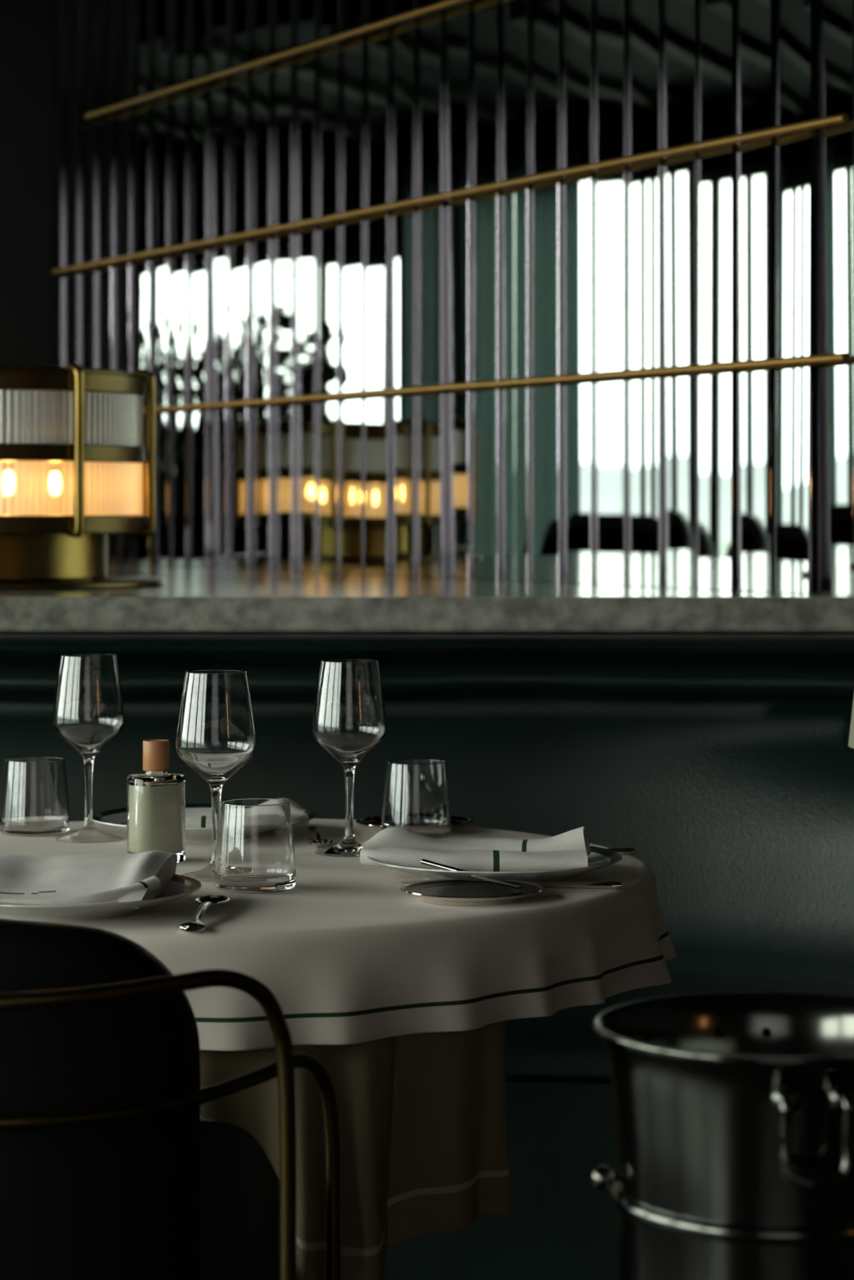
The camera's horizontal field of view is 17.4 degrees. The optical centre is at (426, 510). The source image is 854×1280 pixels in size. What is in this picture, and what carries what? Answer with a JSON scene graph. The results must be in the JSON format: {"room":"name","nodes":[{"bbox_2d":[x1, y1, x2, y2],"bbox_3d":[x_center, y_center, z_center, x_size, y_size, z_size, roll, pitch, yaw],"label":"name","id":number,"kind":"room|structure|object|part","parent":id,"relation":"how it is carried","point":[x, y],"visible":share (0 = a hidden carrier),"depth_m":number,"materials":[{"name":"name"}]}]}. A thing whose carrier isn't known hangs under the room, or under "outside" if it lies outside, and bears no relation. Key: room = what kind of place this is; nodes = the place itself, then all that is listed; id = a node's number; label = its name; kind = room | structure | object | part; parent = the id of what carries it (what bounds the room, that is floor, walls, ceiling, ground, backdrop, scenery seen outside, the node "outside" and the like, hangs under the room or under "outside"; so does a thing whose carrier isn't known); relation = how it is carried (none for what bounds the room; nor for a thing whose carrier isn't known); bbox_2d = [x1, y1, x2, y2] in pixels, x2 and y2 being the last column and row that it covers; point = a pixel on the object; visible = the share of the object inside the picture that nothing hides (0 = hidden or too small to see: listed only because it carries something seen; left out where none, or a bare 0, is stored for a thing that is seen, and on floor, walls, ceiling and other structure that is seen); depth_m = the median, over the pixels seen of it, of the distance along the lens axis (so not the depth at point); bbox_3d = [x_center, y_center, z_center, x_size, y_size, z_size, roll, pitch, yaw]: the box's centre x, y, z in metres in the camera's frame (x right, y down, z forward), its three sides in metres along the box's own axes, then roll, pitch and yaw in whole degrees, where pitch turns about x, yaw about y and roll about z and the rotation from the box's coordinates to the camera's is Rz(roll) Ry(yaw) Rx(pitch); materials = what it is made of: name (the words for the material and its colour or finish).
{"room":"restaurant dining room","nodes":[
{"label":"restaurant dining room","id":0,"kind":"room"},
{"bbox_2d":[0,0,50,365],"bbox_3d":[-1.113,-0.680,7.165,0.415,3.600,0.470,0,0,0],"label":"wall column","id":1,"kind":"structure","parent":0,"point":[24,24],"depth_m":6.93,"materials":[{"name":"black paint"}]},
{"bbox_2d":[0,631,847,633],"bbox_3d":[-0.940,0.648,5.485,3.120,0.943,2.730,0,0,0],"label":"wall","id":2,"kind":"structure","parent":0,"point":[790,632],"depth_m":4.12,"materials":[{"name":"black paint"}]},
{"bbox_2d":[0,564,853,631],"bbox_3d":[-0.500,0.151,5.500,4.200,0.050,2.900,0,0,0],"label":"marble ledge","id":3,"kind":"object","parent":2,"relation":"on","point":[188,598],"visible":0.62,"depth_m":4.05,"materials":[{"name":"grey stone"}]},
{"bbox_2d":[0,363,163,590],"bbox_3d":[-0.735,-0.055,4.650,0.590,0.361,0.590,0,0,6],"label":"table lamp","id":4,"kind":"object","parent":3,"relation":"on","point":[73,454],"visible":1,"depth_m":4.46,"materials":[{"name":"gold metal"}]},
{"bbox_3d":[-0.735,-0.227,4.650,0.524,0.012,0.524,0,0,0],"label":"lid","id":5,"kind":"part","parent":4,"relation":"part of","materials":[{"name":"gold metal"}]},
{"bbox_3d":[-0.735,-0.148,4.650,0.522,0.084,0.522,0,0,0],"label":"lamp shade","id":6,"kind":"part","parent":4,"relation":"part of","materials":[{"name":"clear glass"}]},
{"bbox_3d":[-0.735,-0.035,4.650,0.522,0.086,0.522,0,0,0],"label":"lamp shade","id":7,"kind":"part","parent":4,"relation":"part of","materials":[{"name":"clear glass"}]},
{"bbox_3d":[-0.561,-0.096,4.450,0.017,0.279,0.042,0,0,-41],"label":"rod","id":8,"kind":"part","parent":4,"relation":"part of","materials":[{"name":"gold metal"}]},
{"bbox_3d":[-0.535,-0.096,4.824,0.042,0.279,0.017,0,0,-41],"label":"rod","id":9,"kind":"part","parent":4,"relation":"part of","materials":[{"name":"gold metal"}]},
{"bbox_3d":[-0.471,-0.096,4.631,0.042,0.279,0.017,0,0,4],"label":"rod","id":10,"kind":"part","parent":4,"relation":"part of","materials":[{"name":"gold metal"}]},
{"bbox_2d":[65,0,853,633],"bbox_3d":[-0.078,-0.680,5.501,0.130,3.600,3.142,0,0,-30],"label":"wall","id":11,"kind":"structure","parent":0,"point":[815,566],"depth_m":5.00,"materials":[{"name":"black smoked mirror glass"}]},
{"bbox_2d":[50,0,65,366],"bbox_3d":[-0.893,-0.900,6.761,0.024,2.051,0.099,0,0,-30],"label":"vertical slat","id":12,"kind":"object","parent":11,"relation":"attached to","point":[57,7],"visible":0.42,"depth_m":6.76,"materials":[{"name":"grey metal"}]},
{"bbox_2d":[66,0,81,366],"bbox_3d":[-0.843,-0.900,6.673,0.024,2.051,0.099,0,0,-30],"label":"vertical slat","id":13,"kind":"object","parent":11,"relation":"attached to","point":[73,101],"visible":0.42,"depth_m":6.67,"materials":[{"name":"grey"}]},
{"bbox_2d":[83,0,97,368],"bbox_3d":[-0.793,-0.900,6.586,0.023,2.051,0.099,0,0,-30],"label":"vertical slat","id":14,"kind":"object","parent":11,"relation":"attached to","point":[90,7],"visible":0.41,"depth_m":6.59,"materials":[{"name":"grey"}]},
{"bbox_2d":[99,0,116,564],"bbox_3d":[-0.743,-0.900,6.499,0.023,2.051,0.099,0,0,-30],"label":"vertical slat","id":15,"kind":"object","parent":11,"relation":"attached to","point":[107,7],"visible":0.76,"depth_m":6.50,"materials":[{"name":"grey"}]},
{"bbox_2d":[116,0,133,564],"bbox_3d":[-0.693,-0.900,6.411,0.023,2.051,0.099,0,0,-30],"label":"vertical slat","id":16,"kind":"object","parent":11,"relation":"attached to","point":[124,7],"visible":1,"depth_m":6.41,"materials":[{"name":"grey"}]},
{"bbox_2d":[133,0,151,565],"bbox_3d":[-0.643,-0.900,6.324,0.022,2.051,0.099,0,0,-30],"label":"vertical slat","id":17,"kind":"object","parent":11,"relation":"attached to","point":[142,205],"visible":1,"depth_m":6.32,"materials":[{"name":"grey"}]},
{"bbox_2d":[152,0,170,566],"bbox_3d":[-0.593,-0.900,6.237,0.022,2.051,0.099,0,0,-30],"label":"vertical slat","id":18,"kind":"object","parent":11,"relation":"attached to","point":[161,18],"visible":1,"depth_m":6.23,"materials":[{"name":"grey"}]},
{"bbox_2d":[169,0,189,567],"bbox_3d":[-0.543,-0.900,6.149,0.022,2.051,0.099,0,0,-30],"label":"vertical slat","id":19,"kind":"object","parent":11,"relation":"attached to","point":[180,8],"visible":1,"depth_m":6.15,"materials":[{"name":"grey metal"}]},
{"bbox_2d":[189,0,208,568],"bbox_3d":[-0.493,-0.900,6.062,0.022,2.051,0.099,0,0,-30],"label":"vertical slat","id":20,"kind":"object","parent":11,"relation":"attached to","point":[199,8],"visible":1,"depth_m":6.06,"materials":[{"name":"grey"}]},
{"bbox_2d":[209,0,230,568],"bbox_3d":[-0.443,-0.900,5.975,0.021,2.051,0.099,0,0,-30],"label":"vertical slat","id":21,"kind":"object","parent":11,"relation":"attached to","point":[219,9],"visible":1,"depth_m":5.97,"materials":[{"name":"grey"}]},
{"bbox_2d":[229,0,249,569],"bbox_3d":[-0.393,-0.900,5.887,0.021,2.051,0.099,0,0,-30],"label":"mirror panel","id":22,"kind":"object","parent":11,"relation":"attached to","point":[240,9],"visible":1,"depth_m":5.88,"materials":[{"name":"grey"}]},
{"bbox_2d":[251,0,271,570],"bbox_3d":[-0.343,-0.900,5.800,0.021,2.051,0.099,0,0,-30],"label":"vertical slat","id":23,"kind":"object","parent":11,"relation":"attached to","point":[260,9],"visible":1,"depth_m":5.80,"materials":[{"name":"grey"}]},
{"bbox_2d":[84,0,468,119],"bbox_3d":[-0.092,-0.921,5.303,0.013,0.013,2.832,0,0,-30],"label":"brass rail","id":24,"kind":"object","parent":11,"relation":"attached to","point":[446,3],"visible":1,"depth_m":5.64,"materials":[{"name":"brown metal"}]},
{"bbox_2d":[272,0,294,571],"bbox_3d":[-0.292,-0.900,5.713,0.020,2.051,0.099,0,0,-30],"label":"vertical slat","id":25,"kind":"object","parent":11,"relation":"attached to","point":[282,10],"visible":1,"depth_m":5.71,"materials":[{"name":"grey"}]},
{"bbox_2d":[295,0,317,572],"bbox_3d":[-0.242,-0.900,5.625,0.020,2.051,0.099,0,0,-30],"label":"vertical slat","id":26,"kind":"object","parent":11,"relation":"attached to","point":[305,10],"visible":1,"depth_m":5.62,"materials":[{"name":"grey"}]},
{"bbox_2d":[316,0,340,573],"bbox_3d":[-0.192,-0.900,5.538,0.020,2.051,0.099,0,0,-30],"label":"vertical slat","id":27,"kind":"object","parent":11,"relation":"attached to","point":[329,11],"visible":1,"depth_m":5.53,"materials":[{"name":"grey"}]},
{"bbox_2d":[339,0,364,574],"bbox_3d":[-0.142,-0.900,5.450,0.019,2.051,0.099,0,0,-30],"label":"vertical slat","id":28,"kind":"object","parent":11,"relation":"attached to","point":[353,11],"visible":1,"depth_m":5.45,"materials":[{"name":"grey"}]},
{"bbox_2d":[363,0,389,575],"bbox_3d":[-0.092,-0.900,5.363,0.020,2.051,0.099,0,0,-30],"label":"vertical slat","id":29,"kind":"object","parent":11,"relation":"attached to","point":[377,124],"visible":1,"depth_m":5.36,"materials":[{"name":"grey"}]},
{"bbox_2d":[391,0,415,577],"bbox_3d":[-0.042,-0.900,5.276,0.019,2.051,0.099,0,0,-30],"label":"vertical slat","id":30,"kind":"object","parent":11,"relation":"attached to","point":[403,33],"visible":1,"depth_m":5.28,"materials":[{"name":"grey"}]},
{"bbox_2d":[417,0,442,577],"bbox_3d":[0.008,-0.900,5.188,0.019,2.051,0.099,0,0,-30],"label":"vertical slat","id":31,"kind":"object","parent":11,"relation":"attached to","point":[429,227],"visible":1,"depth_m":5.19,"materials":[{"name":"grey"}]},
{"bbox_2d":[52,113,848,274],"bbox_3d":[-0.142,-0.572,5.389,0.013,0.013,3.032,0,0,-30],"label":"brass rail","id":32,"kind":"object","parent":11,"relation":"attached to","point":[840,118],"visible":1,"depth_m":4.91,"materials":[{"name":"brown metal"}]},
{"bbox_2d":[444,0,471,578],"bbox_3d":[0.057,-0.900,5.100,0.022,2.051,0.099,0,0,-30],"label":"vertical slat","id":33,"kind":"object","parent":11,"relation":"attached to","point":[457,16],"visible":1,"depth_m":5.10,"materials":[{"name":"grey"}]},
{"bbox_2d":[471,0,498,580],"bbox_3d":[0.108,-0.900,5.014,0.018,2.051,0.099,0,0,-30],"label":"vertical slat","id":34,"kind":"object","parent":11,"relation":"attached to","point":[485,251],"visible":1,"depth_m":5.01,"materials":[{"name":"grey"}]},
{"bbox_2d":[142,352,848,413],"bbox_3d":[-0.142,-0.223,5.389,0.013,0.013,3.032,0,0,-30],"label":"brass rail","id":35,"kind":"object","parent":11,"relation":"attached to","point":[842,357],"visible":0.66,"depth_m":4.80,"materials":[{"name":"brown metal"}]},
{"bbox_2d":[501,0,528,581],"bbox_3d":[0.158,-0.900,4.926,0.018,2.051,0.099,0,0,-30],"label":"vertical slat","id":36,"kind":"object","parent":11,"relation":"attached to","point":[514,13],"visible":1,"depth_m":4.92,"materials":[{"name":"grey"}]},
{"bbox_2d":[530,0,559,582],"bbox_3d":[0.208,-0.900,4.839,0.017,2.051,0.099,0,0,-30],"label":"vertical slat","id":37,"kind":"object","parent":11,"relation":"attached to","point":[545,14],"visible":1,"depth_m":4.84,"materials":[{"name":"grey"}]},
{"bbox_2d":[562,0,592,584],"bbox_3d":[0.259,-0.900,4.752,0.017,2.051,0.099,0,0,-30],"label":"vertical slat","id":38,"kind":"object","parent":11,"relation":"attached to","point":[577,188],"visible":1,"depth_m":4.75,"materials":[{"name":"grey"}]},
{"bbox_2d":[595,0,626,585],"bbox_3d":[0.309,-0.900,4.664,0.017,2.051,0.099,0,0,-30],"label":"vertical slat","id":39,"kind":"object","parent":11,"relation":"attached to","point":[610,15],"visible":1,"depth_m":4.66,"materials":[{"name":"grey"}]},
{"bbox_2d":[628,0,659,586],"bbox_3d":[0.359,-0.900,4.577,0.017,2.051,0.099,0,0,-30],"label":"vertical slat","id":40,"kind":"object","parent":11,"relation":"attached to","point":[643,15],"visible":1,"depth_m":4.58,"materials":[{"name":"grey"}]},
{"bbox_2d":[662,0,697,588],"bbox_3d":[0.408,-0.900,4.489,0.018,2.051,0.099,0,0,-30],"label":"vertical slat","id":41,"kind":"object","parent":11,"relation":"attached to","point":[679,16],"visible":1,"depth_m":4.49,"materials":[{"name":"grey"}]},
{"bbox_2d":[697,0,733,590],"bbox_3d":[0.459,-0.900,4.402,0.016,2.051,0.099,0,0,-30],"label":"vertical slat","id":42,"kind":"object","parent":11,"relation":"attached to","point":[715,16],"visible":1,"depth_m":4.40,"materials":[{"name":"grey"}]},
{"bbox_2d":[737,0,772,591],"bbox_3d":[0.509,-0.900,4.315,0.017,2.051,0.099,0,0,-30],"label":"vertical slat","id":43,"kind":"object","parent":11,"relation":"attached to","point":[754,225],"visible":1,"depth_m":4.31,"materials":[{"name":"grey"}]},
{"bbox_2d":[773,0,811,593],"bbox_3d":[0.557,-0.900,4.226,0.021,2.051,0.099,0,0,-30],"label":"vertical slat","id":44,"kind":"object","parent":11,"relation":"attached to","point":[793,17],"visible":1,"depth_m":4.22,"materials":[{"name":"grey"}]},
{"bbox_2d":[817,0,853,595],"bbox_3d":[0.606,-0.900,4.138,0.024,2.051,0.099,0,0,-29],"label":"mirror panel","id":45,"kind":"object","parent":11,"relation":"attached to","point":[835,17],"visible":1,"depth_m":4.14,"materials":[{"name":"grey"}]},
{"bbox_3d":[-1.200,1.170,5.150,8.200,0.100,18.100,0,0,0],"label":"floor","id":46,"kind":"structure","parent":0,"visible":0},
{"bbox_2d":[0,918,340,1279],"bbox_3d":[-0.350,0.713,2.304,0.556,0.802,0.691,0,0,0],"label":"dining chair","id":47,"kind":"object","parent":46,"relation":"on","point":[111,1168],"visible":1,"depth_m":2.14,"materials":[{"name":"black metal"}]},
{"bbox_3d":[-0.350,0.496,2.163,0.342,0.368,0.094,0,0,0],"label":"backrest","id":48,"kind":"part","parent":47,"relation":"part of","materials":[{"name":"black leather"}]},
{"bbox_3d":[-0.350,0.780,2.210,0.556,0.668,0.257,0,0,0],"label":"frame","id":49,"kind":"part","parent":47,"relation":"part of","materials":[{"name":"gold metal"}]},
{"bbox_3d":[-0.151,0.580,2.296,0.059,0.200,0.236,0,0,16],"label":"arm panel","id":50,"kind":"part","parent":47,"relation":"part of","materials":[{"name":"black leather"}]},
{"bbox_2d":[0,631,853,1279],"bbox_3d":[-0.051,0.649,3.454,3.441,0.941,1.463,0,0,12],"label":"sofa","id":51,"kind":"object","parent":46,"relation":"on","point":[725,761],"visible":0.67,"depth_m":3.96,"materials":[{"name":"green leather"}]},
{"bbox_3d":[-0.040,0.625,3.680,3.368,0.891,1.018,0,0,12],"label":"backrest","id":52,"kind":"part","parent":51,"relation":"part of","materials":[{"name":"green leather"}]},
{"bbox_3d":[-0.015,0.834,3.379,3.341,0.372,1.331,0,0,12],"label":"seat","id":53,"kind":"part","parent":51,"relation":"part of","materials":[{"name":"green leather"}]},
{"bbox_2d":[591,1164,853,1279],"bbox_3d":[0.219,0.766,1.760,0.290,0.708,0.290,0,0,0],"label":"stand","id":54,"kind":"object","parent":46,"relation":"on","point":[653,1244],"visible":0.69,"depth_m":1.67,"materials":[{"name":"silver metal"}]},
{"bbox_3d":[0.111,0.420,1.756,0.016,0.016,0.016,0,0,0],"label":"stand knob","id":55,"kind":"part","parent":54,"relation":"part of","materials":[{"name":"silver metal"}]},
{"bbox_2d":[594,991,853,1279],"bbox_3d":[0.219,0.422,1.760,0.227,0.198,0.227,0,0,-37],"label":"bucket","id":56,"kind":"object","parent":54,"relation":"on","point":[730,1108],"visible":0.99,"depth_m":1.68,"materials":[{"name":"silver metal"}]},
{"bbox_3d":[0.209,0.372,1.870,0.044,0.056,0.027,0,0,0],"label":"handle","id":57,"kind":"part","parent":56,"relation":"part of","materials":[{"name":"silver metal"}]},
{"bbox_3d":[0.212,0.348,1.650,0.018,0.018,0.018,0,0,0],"label":"handle knob","id":58,"kind":"part","parent":56,"relation":"part of","materials":[{"name":"silver metal"}]},
{"bbox_3d":[0.229,0.372,1.650,0.044,0.056,0.027,0,0,0],"label":"handle","id":59,"kind":"part","parent":56,"relation":"part of","materials":[{"name":"silver metal"}]},
{"bbox_3d":[0.245,0.348,1.653,0.018,0.018,0.018,0,0,0],"label":"handle knob","id":60,"kind":"part","parent":56,"relation":"part of","materials":[{"name":"silver metal"}]},
{"bbox_2d":[848,695,853,748],"bbox_3d":[0.632,0.655,3.280,0.272,0.930,0.272,0,0,0],"label":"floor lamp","id":61,"kind":"object","parent":46,"relation":"on","point":[851,742],"visible":1,"depth_m":3.28,"materials":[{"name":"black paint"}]},
{"bbox_3d":[-0.230,0.749,2.910,0.904,0.743,0.904,0,0,0],"label":"dining table","id":62,"kind":"object","parent":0,"visible":0},
{"bbox_2d":[200,1012,555,1279],"bbox_3d":[-0.230,0.540,2.910,0.926,0.333,0.926,0,0,37],"label":"cloth","id":63,"kind":"object","parent":62,"relation":"on","point":[422,1117],"visible":0.2,"depth_m":2.51,"materials":[{"name":"beige fabric"}]},
{"bbox_2d":[0,818,676,1050],"bbox_3d":[-0.225,0.420,2.913,0.976,0.102,0.970,0,0,0],"label":"tablecloth","id":64,"kind":"object","parent":63,"relation":"on","point":[347,956],"visible":0.52,"depth_m":2.54,"materials":[{"name":"white fabric"}]},
{"bbox_2d":[0,756,70,836],"bbox_3d":[-0.449,0.328,3.200,0.081,0.086,0.081,0,0,0],"label":"tumbler","id":65,"kind":"object","parent":64,"relation":"on","point":[35,797],"visible":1,"depth_m":3.17,"materials":[{"name":"clear glass"}]},
{"bbox_2d":[52,653,124,843],"bbox_3d":[-0.380,0.267,3.138,0.081,0.208,0.081,0,0,0],"label":"wine glass","id":66,"kind":"object","parent":64,"relation":"on","point":[88,711],"visible":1,"depth_m":3.11,"materials":[{"name":"clear glass"}]},
{"bbox_2d":[0,874,201,920],"bbox_3d":[-0.338,0.359,2.585,0.258,0.023,0.258,0,0,0],"label":"dinner plate","id":67,"kind":"object","parent":64,"relation":"on","point":[180,886],"visible":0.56,"depth_m":2.50,"materials":[{"name":"grey ceramic"}]},
{"bbox_2d":[0,850,177,909],"bbox_3d":[-0.353,0.341,2.583,0.234,0.036,0.180,0,0,-2],"label":"napkin","id":68,"kind":"object","parent":67,"relation":"on","point":[91,878],"visible":0.93,"depth_m":2.58,"materials":[{"name":"fabric"}]},
{"bbox_2d":[127,739,185,862],"bbox_3d":[-0.285,0.307,2.945,0.058,0.128,0.044,0,0,-33],"label":"oil bottle","id":69,"kind":"object","parent":64,"relation":"on","point":[156,797],"visible":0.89,"depth_m":2.93,"materials":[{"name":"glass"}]},
{"bbox_2d":[177,895,230,932],"bbox_3d":[-0.202,0.364,2.533,0.032,0.014,0.170,0,0,3],"label":"spoon","id":70,"kind":"object","parent":64,"relation":"on","point":[208,902],"visible":1,"depth_m":2.52,"materials":[{"name":"silver metal"}]},
{"bbox_3d":[-0.203,0.364,2.509,0.025,0.014,0.121,0,0,3],"label":"handle","id":71,"kind":"part","parent":70,"relation":"part of","materials":[{"name":"silver metal"}]},
{"bbox_2d":[195,895,230,908],"bbox_3d":[-0.199,0.365,2.592,0.032,0.008,0.053,0,0,3],"label":"bowl","id":72,"kind":"object","parent":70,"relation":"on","point":[215,901],"depth_m":2.60,"materials":[{"name":"silver metal"}]},
{"bbox_2d":[93,803,316,842],"bbox_3d":[-0.255,0.359,3.185,0.258,0.023,0.258,0,0,0],"label":"dinner plate","id":73,"kind":"object","parent":64,"relation":"on","point":[117,818],"visible":0.23,"depth_m":3.16,"materials":[{"name":"grey ceramic"}]},
{"bbox_2d":[185,798,308,828],"bbox_3d":[-0.234,0.345,3.162,0.200,0.035,0.089,0,0,-4],"label":"napkin","id":74,"kind":"object","parent":73,"relation":"on","point":[197,817],"visible":0.25,"depth_m":3.16,"materials":[{"name":"fabric"}]},
{"bbox_2d":[176,670,256,882],"bbox_3d":[-0.212,0.267,2.815,0.081,0.208,0.081,0,0,0],"label":"wine glass","id":75,"kind":"object","parent":64,"relation":"on","point":[215,735],"visible":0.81,"depth_m":2.79,"materials":[{"name":"clear glass"}]},
{"bbox_2d":[213,798,296,893],"bbox_3d":[-0.168,0.328,2.733,0.081,0.086,0.081,0,0,0],"label":"tumbler","id":76,"kind":"object","parent":64,"relation":"on","point":[255,853],"visible":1,"depth_m":2.70,"materials":[{"name":"clear glass"}]},
{"bbox_2d":[306,826,332,846],"bbox_3d":[-0.123,0.364,3.127,0.022,0.010,0.185,0,0,-6],"label":"fork","id":77,"kind":"object","parent":64,"relation":"on","point":[317,841],"visible":1,"depth_m":3.09,"materials":[{"name":"silver metal"}]},
{"bbox_3d":[-0.126,0.365,3.159,0.012,0.009,0.120,0,0,-6],"label":"handle","id":78,"kind":"part","parent":77,"relation":"part of","materials":[{"name":"silver metal"}]},
{"bbox_2d":[311,658,386,857],"bbox_3d":[-0.084,0.267,3.020,0.081,0.208,0.081,0,0,0],"label":"wine glass","id":79,"kind":"object","parent":64,"relation":"on","point":[349,717],"visible":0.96,"depth_m":2.99,"materials":[{"name":"clear glass"}]},
{"bbox_2d":[355,815,474,832],"bbox_3d":[-0.014,0.365,3.235,0.137,0.011,0.137,0,0,0],"label":"dish","id":80,"kind":"object","parent":64,"relation":"on","point":[374,823],"visible":0.38,"depth_m":3.24,"materials":[{"name":"white ceramic"}]},
{"bbox_2d":[381,758,452,839],"bbox_3d":[-0.012,0.328,3.170,0.081,0.086,0.081,0,0,0],"label":"tumbler","id":81,"kind":"object","parent":64,"relation":"on","point":[416,798],"visible":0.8,"depth_m":3.14,"materials":[{"name":"clear glass"}]},
{"bbox_2d":[400,878,543,906],"bbox_3d":[0.043,0.365,2.662,0.137,0.011,0.137,0,0,0],"label":"dish","id":82,"kind":"object","parent":64,"relation":"on","point":[442,891],"visible":0.97,"depth_m":2.66,"materials":[{"name":"white ceramic"}]},
{"bbox_2d":[421,858,522,888],"bbox_3d":[0.042,0.352,2.703,0.116,0.020,0.012,0,0,37],"label":"butter knife","id":83,"kind":"object","parent":82,"relation":"on","point":[426,862],"visible":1,"depth_m":2.70,"materials":[{"name":"silver metal"}]},
{"bbox_2d":[366,845,622,881],"bbox_3d":[0.068,0.359,2.815,0.258,0.023,0.258,0,0,0],"label":"dinner plate","id":84,"kind":"object","parent":64,"relation":"on","point":[598,858],"visible":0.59,"depth_m":2.72,"materials":[{"name":"grey ceramic"}]},
{"bbox_2d":[360,826,590,871],"bbox_3d":[0.049,0.342,2.817,0.233,0.041,0.103,0,0,2],"label":"napkin","id":85,"kind":"object","parent":84,"relation":"on","point":[394,846],"visible":0.9,"depth_m":2.79,"materials":[{"name":"fabric"}]},
{"bbox_2d":[399,880,622,888],"bbox_3d":[0.081,0.366,2.748,0.224,0.008,0.017,0,0,14],"label":"table knife","id":86,"kind":"object","parent":64,"relation":"on","point":[575,884],"visible":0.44,"depth_m":2.73,"materials":[{"name":"silver metal"}]},
{"bbox_2d":[605,847,634,854],"bbox_3d":[0.126,0.366,2.990,0.192,0.008,0.017,0,0,-3],"label":"table knife","id":87,"kind":"object","parent":64,"relation":"on","point":[624,851],"visible":0.09,"depth_m":2.99,"materials":[{"name":"silver metal"}]}
]}

